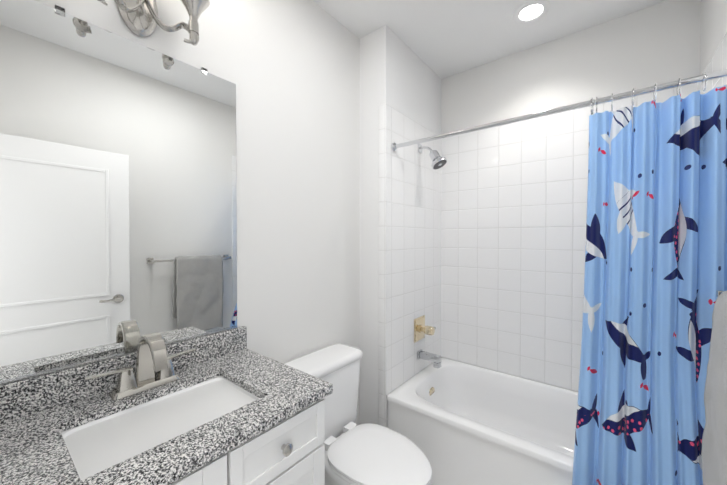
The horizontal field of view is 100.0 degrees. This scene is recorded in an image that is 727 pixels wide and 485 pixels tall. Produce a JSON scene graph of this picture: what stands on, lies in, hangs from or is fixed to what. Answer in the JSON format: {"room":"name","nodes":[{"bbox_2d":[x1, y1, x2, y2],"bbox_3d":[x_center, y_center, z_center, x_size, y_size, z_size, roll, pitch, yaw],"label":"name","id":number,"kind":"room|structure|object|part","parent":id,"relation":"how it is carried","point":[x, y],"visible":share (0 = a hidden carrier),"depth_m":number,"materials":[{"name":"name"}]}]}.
{"room":"bathroom","nodes":[
{"label":"bathroom","id":0,"kind":"room"},
{"bbox_2d":[0,0,359,437],"bbox_3d":[-0.635,0.021,1.362,0.100,2.740,1.830,1,1,38],"label":"wall","id":1,"kind":"structure","parent":0,"point":[290,69],"depth_m":1.58,"materials":[{"name":"white paint"}]},
{"bbox_2d":[54,4,64,15],"bbox_3d":[-0.910,-0.694,0.914,0.010,0.024,0.022,1,1,38],"label":"mirror clip","id":2,"kind":"object","parent":1,"relation":"attached to","point":[59,10],"depth_m":0.91,"materials":[{"name":"white plastic"}]},
{"bbox_2d":[0,326,236,383],"bbox_3d":[-0.795,0.378,1.067,0.002,0.008,0.747,1,1,38],"label":"channel","id":3,"kind":"object","parent":1,"relation":"attached to","point":[72,365],"visible":1,"depth_m":0.97,"materials":[{"name":"silver metal"}]},
{"bbox_2d":[0,0,236,380],"bbox_3d":[-0.799,-0.157,1.064,0.006,1.077,0.747,1,1,38],"label":"mirror glass","id":4,"kind":"object","parent":1,"relation":"attached to","point":[118,217],"visible":1,"depth_m":1.00,"materials":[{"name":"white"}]},
{"bbox_2d":[98,0,209,45],"bbox_3d":[-0.707,-0.867,1.002,0.219,0.325,0.430,1,1,38],"label":"sconce","id":5,"kind":"object","parent":1,"relation":"attached to","point":[140,18],"visible":1,"depth_m":1.07,"materials":[{"name":"silver metal"}]},
{"bbox_2d":[201,67,207,74],"bbox_3d":[-0.649,-0.698,1.243,0.010,0.024,0.022,1,1,38],"label":"mirror clip","id":6,"kind":"object","parent":1,"relation":"attached to","point":[204,70],"depth_m":1.24,"materials":[{"name":"white plastic"}]},
{"bbox_2d":[360,25,440,427],"bbox_3d":[0.303,0.009,2.372,0.310,2.740,0.920,1,1,38],"label":"wall","id":7,"kind":"structure","parent":0,"point":[398,74],"depth_m":2.00,"materials":[{"name":"white paint"}]},
{"bbox_2d":[378,104,385,426],"bbox_3d":[0.119,0.260,1.929,0.058,2.249,0.008,1,1,38],"label":"wall tile","id":8,"kind":"structure","parent":7,"relation":"attached to","point":[382,286],"depth_m":1.92,"materials":[{"name":"white tile"}]},
{"bbox_2d":[386,104,441,394],"bbox_3d":[0.397,0.046,2.235,0.008,1.828,0.820,1,1,38],"label":"wall tile","id":9,"kind":"structure","parent":7,"relation":"attached to","point":[413,230],"depth_m":2.14,"materials":[{"name":"white tile"}]},
{"bbox_2d":[414,315,435,342],"bbox_3d":[0.456,0.636,2.217,0.114,0.170,0.164,1,1,38],"label":"trim","id":10,"kind":"structure","parent":9,"relation":"attached to","point":[421,329],"depth_m":2.21,"materials":[{"name":"gold metal"}]},
{"bbox_2d":[417,349,440,368],"bbox_3d":[0.476,0.840,2.204,0.164,0.088,0.060,1,1,38],"label":"tub spout","id":11,"kind":"object","parent":9,"relation":"attached to","point":[431,357],"visible":0.98,"depth_m":2.18,"materials":[{"name":"silver metal"}]},
{"bbox_2d":[418,144,446,169],"bbox_3d":[0.493,-0.619,2.174,0.208,0.199,0.114,1,1,38],"label":"shower head","id":12,"kind":"object","parent":9,"relation":"attached to","point":[435,157],"visible":0.9,"depth_m":2.14},
{"bbox_2d":[434,160,446,168],"bbox_3d":[0.537,-0.546,2.139,0.088,0.052,0.100,1,1,38],"label":"shower head","id":13,"kind":"object","parent":12,"relation":"attached to","point":[442,162],"visible":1,"depth_m":2.13},
{"bbox_2d":[313,0,666,78],"bbox_3d":[0.348,-1.397,1.151,1.880,0.100,2.750,1,1,38],"label":"ceiling","id":14,"kind":"structure","parent":0,"point":[441,39],"depth_m":1.88,"materials":[{"name":"white paint"}]},
{"bbox_2d":[513,0,549,23],"bbox_3d":[0.983,-1.350,1.790,0.192,0.008,0.192,1,1,38],"label":"recessed light","id":15,"kind":"object","parent":14,"relation":"in","point":[530,11],"visible":1,"depth_m":1.78,"materials":[{"name":"white"}]},
{"bbox_2d":[441,0,700,388],"bbox_3d":[1.294,0.012,2.108,1.570,2.740,0.100,1,1,38],"label":"wall","id":16,"kind":"structure","parent":0,"point":[658,44],"depth_m":1.95,"materials":[{"name":"white paint"}]},
{"bbox_2d":[441,83,697,390],"bbox_3d":[1.221,0.047,2.097,1.454,1.828,0.008,1,1,38],"label":"wall tile","id":17,"kind":"structure","parent":16,"relation":"attached to","point":[513,217],"depth_m":2.18,"materials":[{"name":"white tile"}]},
{"bbox_2d":[700,0,726,74],"bbox_3d":[1.013,0.030,0.574,0.100,2.740,2.650,1,1,38],"label":"wall","id":18,"kind":"structure","parent":0,"point":[713,23],"depth_m":1.46,"materials":[{"name":"white paint"}]},
{"bbox_2d":[698,32,726,93],"bbox_3d":[1.541,0.056,1.325,0.008,1.828,0.820,1,1,38],"label":"wall tile","id":19,"kind":"structure","parent":18,"relation":"attached to","point":[718,61],"depth_m":1.34,"materials":[{"name":"white tile"}]},
{"bbox_2d":[392,69,726,150],"bbox_3d":[0.766,-0.611,1.511,1.461,0.052,0.052,1,1,38],"label":"rail","id":20,"kind":"object","parent":19,"relation":"attached to","point":[674,84],"visible":0.98,"depth_m":1.36,"materials":[{"name":"silver metal"}]},
{"bbox_2d":[591,97,596,114],"bbox_3d":[1.001,-0.593,1.324,0.022,0.070,0.064,1,1,38],"label":"curtain ring","id":21,"kind":"object","parent":20,"relation":"hanging from","point":[596,97],"depth_m":1.31,"materials":[{"name":"silver metal"}]},
{"bbox_2d":[632,88,633,106],"bbox_3d":[1.101,-0.592,1.245,0.004,0.070,0.064,1,1,38],"label":"curtain ring","id":22,"kind":"object","parent":20,"relation":"hanging from","point":[633,88],"depth_m":1.23,"materials":[{"name":"silver metal"}]},
{"bbox_2d":[653,83,656,101],"bbox_3d":[1.152,-0.591,1.205,0.004,0.070,0.064,1,1,38],"label":"curtain ring","id":23,"kind":"object","parent":20,"relation":"hanging from","point":[655,92],"depth_m":1.19,"materials":[{"name":"silver metal"}]},
{"bbox_2d":[677,78,680,94],"bbox_3d":[1.203,-0.591,1.164,0.004,0.070,0.064,1,1,38],"label":"curtain ring","id":24,"kind":"object","parent":20,"relation":"hanging from","point":[679,79],"depth_m":1.14,"materials":[{"name":"white plastic"}]},
{"bbox_2d":[701,72,706,91],"bbox_3d":[1.255,-0.590,1.122,0.004,0.070,0.064,1,1,38],"label":"curtain ring","id":25,"kind":"object","parent":20,"relation":"hanging from","point":[705,73],"depth_m":1.11,"materials":[{"name":"white plastic"}]},
{"bbox_2d":[572,85,726,484],"bbox_3d":[1.092,0.355,1.186,0.472,1.835,0.189,1,1,38],"label":"shower curtain","id":26,"kind":"object","parent":25,"relation":"hanging from","point":[655,277],"visible":0.98,"depth_m":1.20,"materials":[{"name":"blue fabric"}]},
{"bbox_2d":[701,290,726,484],"bbox_3d":[0.988,0.495,0.747,0.147,0.717,0.688,1,1,38],"label":"towel","id":27,"kind":"object","parent":18,"relation":"attached to","point":[714,454],"visible":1,"depth_m":0.89,"materials":[{"name":"grey fabric"}]},
{"bbox_3d":[0.348,1.443,1.184,1.880,0.100,2.750,1,1,38],"label":"floor","id":28,"kind":"structure","parent":0,"visible":0},
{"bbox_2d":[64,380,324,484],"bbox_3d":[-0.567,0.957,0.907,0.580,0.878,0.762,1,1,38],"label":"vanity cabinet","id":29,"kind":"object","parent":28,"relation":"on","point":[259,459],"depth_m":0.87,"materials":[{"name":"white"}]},
{"bbox_2d":[0,326,332,484],"bbox_3d":[-0.571,0.452,0.910,0.562,0.132,0.799,1,1,38],"label":"countertop","id":30,"kind":"structure","parent":29,"relation":"on","point":[39,414],"depth_m":0.87,"materials":[{"name":"stone"}]},
{"bbox_2d":[84,332,195,399],"bbox_3d":[-0.691,0.391,0.995,0.172,0.187,0.312,1,1,38],"label":"vanity faucet","id":31,"kind":"object","parent":30,"relation":"on","point":[154,367],"visible":1,"depth_m":0.99,"materials":[{"name":"silver metal"}]},
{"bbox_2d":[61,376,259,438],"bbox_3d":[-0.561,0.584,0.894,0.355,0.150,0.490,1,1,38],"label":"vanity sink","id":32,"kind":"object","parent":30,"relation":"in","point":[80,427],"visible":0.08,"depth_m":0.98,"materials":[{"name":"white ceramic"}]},
{"bbox_3d":[-0.290,0.868,0.810,0.028,0.564,0.244,1,1,38],"label":"vanity knobs","id":33,"kind":"part","parent":29,"relation":"part of","materials":[{"name":"silver metal"}]},
{"bbox_2d":[325,433,352,484],"bbox_3d":[0.033,1.194,1.426,0.582,0.392,0.368,1,1,38],"label":"toilet bowl","id":34,"kind":"object","parent":28,"relation":"on","point":[332,477],"visible":0.08,"depth_m":1.35,"materials":[{"name":"white ceramic"}]},
{"bbox_2d":[321,359,359,439],"bbox_3d":[-0.221,0.834,1.624,0.203,0.357,0.444,1,1,38],"label":"toilet tank","id":35,"kind":"object","parent":34,"relation":"on","point":[341,404],"visible":0.29,"depth_m":1.60,"materials":[{"name":"white ceramic"}]},
{"bbox_2d":[283,343,362,378],"bbox_3d":[-0.219,0.632,1.620,0.222,0.046,0.472,1,1,38],"label":"toilet tank lid","id":36,"kind":"object","parent":35,"relation":"on","point":[324,361],"visible":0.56,"depth_m":1.59,"materials":[{"name":"white ceramic"}]},
{"bbox_2d":[323,422,431,484],"bbox_3d":[0.068,0.974,1.396,0.507,0.047,0.370,1,1,38],"label":"lid","id":37,"kind":"object","parent":34,"relation":"on","point":[368,454],"visible":0.98,"depth_m":1.35,"materials":[{"name":"white plastic"}]},
{"bbox_2d":[387,357,577,484],"bbox_3d":[0.969,1.176,1.794,1.466,0.420,0.814,1,1,38],"label":"bathtub","id":38,"kind":"object","parent":28,"relation":"on","point":[466,424],"visible":0.52,"depth_m":1.90,"materials":[{"name":"white ceramic"}]},
{"bbox_2d":[429,387,434,395],"bbox_3d":[0.489,1.082,2.197,0.034,0.080,0.080,1,1,38],"label":"overflow drain","id":39,"kind":"object","parent":38,"relation":"attached to","point":[432,391],"visible":0.69,"depth_m":2.18,"materials":[{"name":"gold metal"}]}
]}

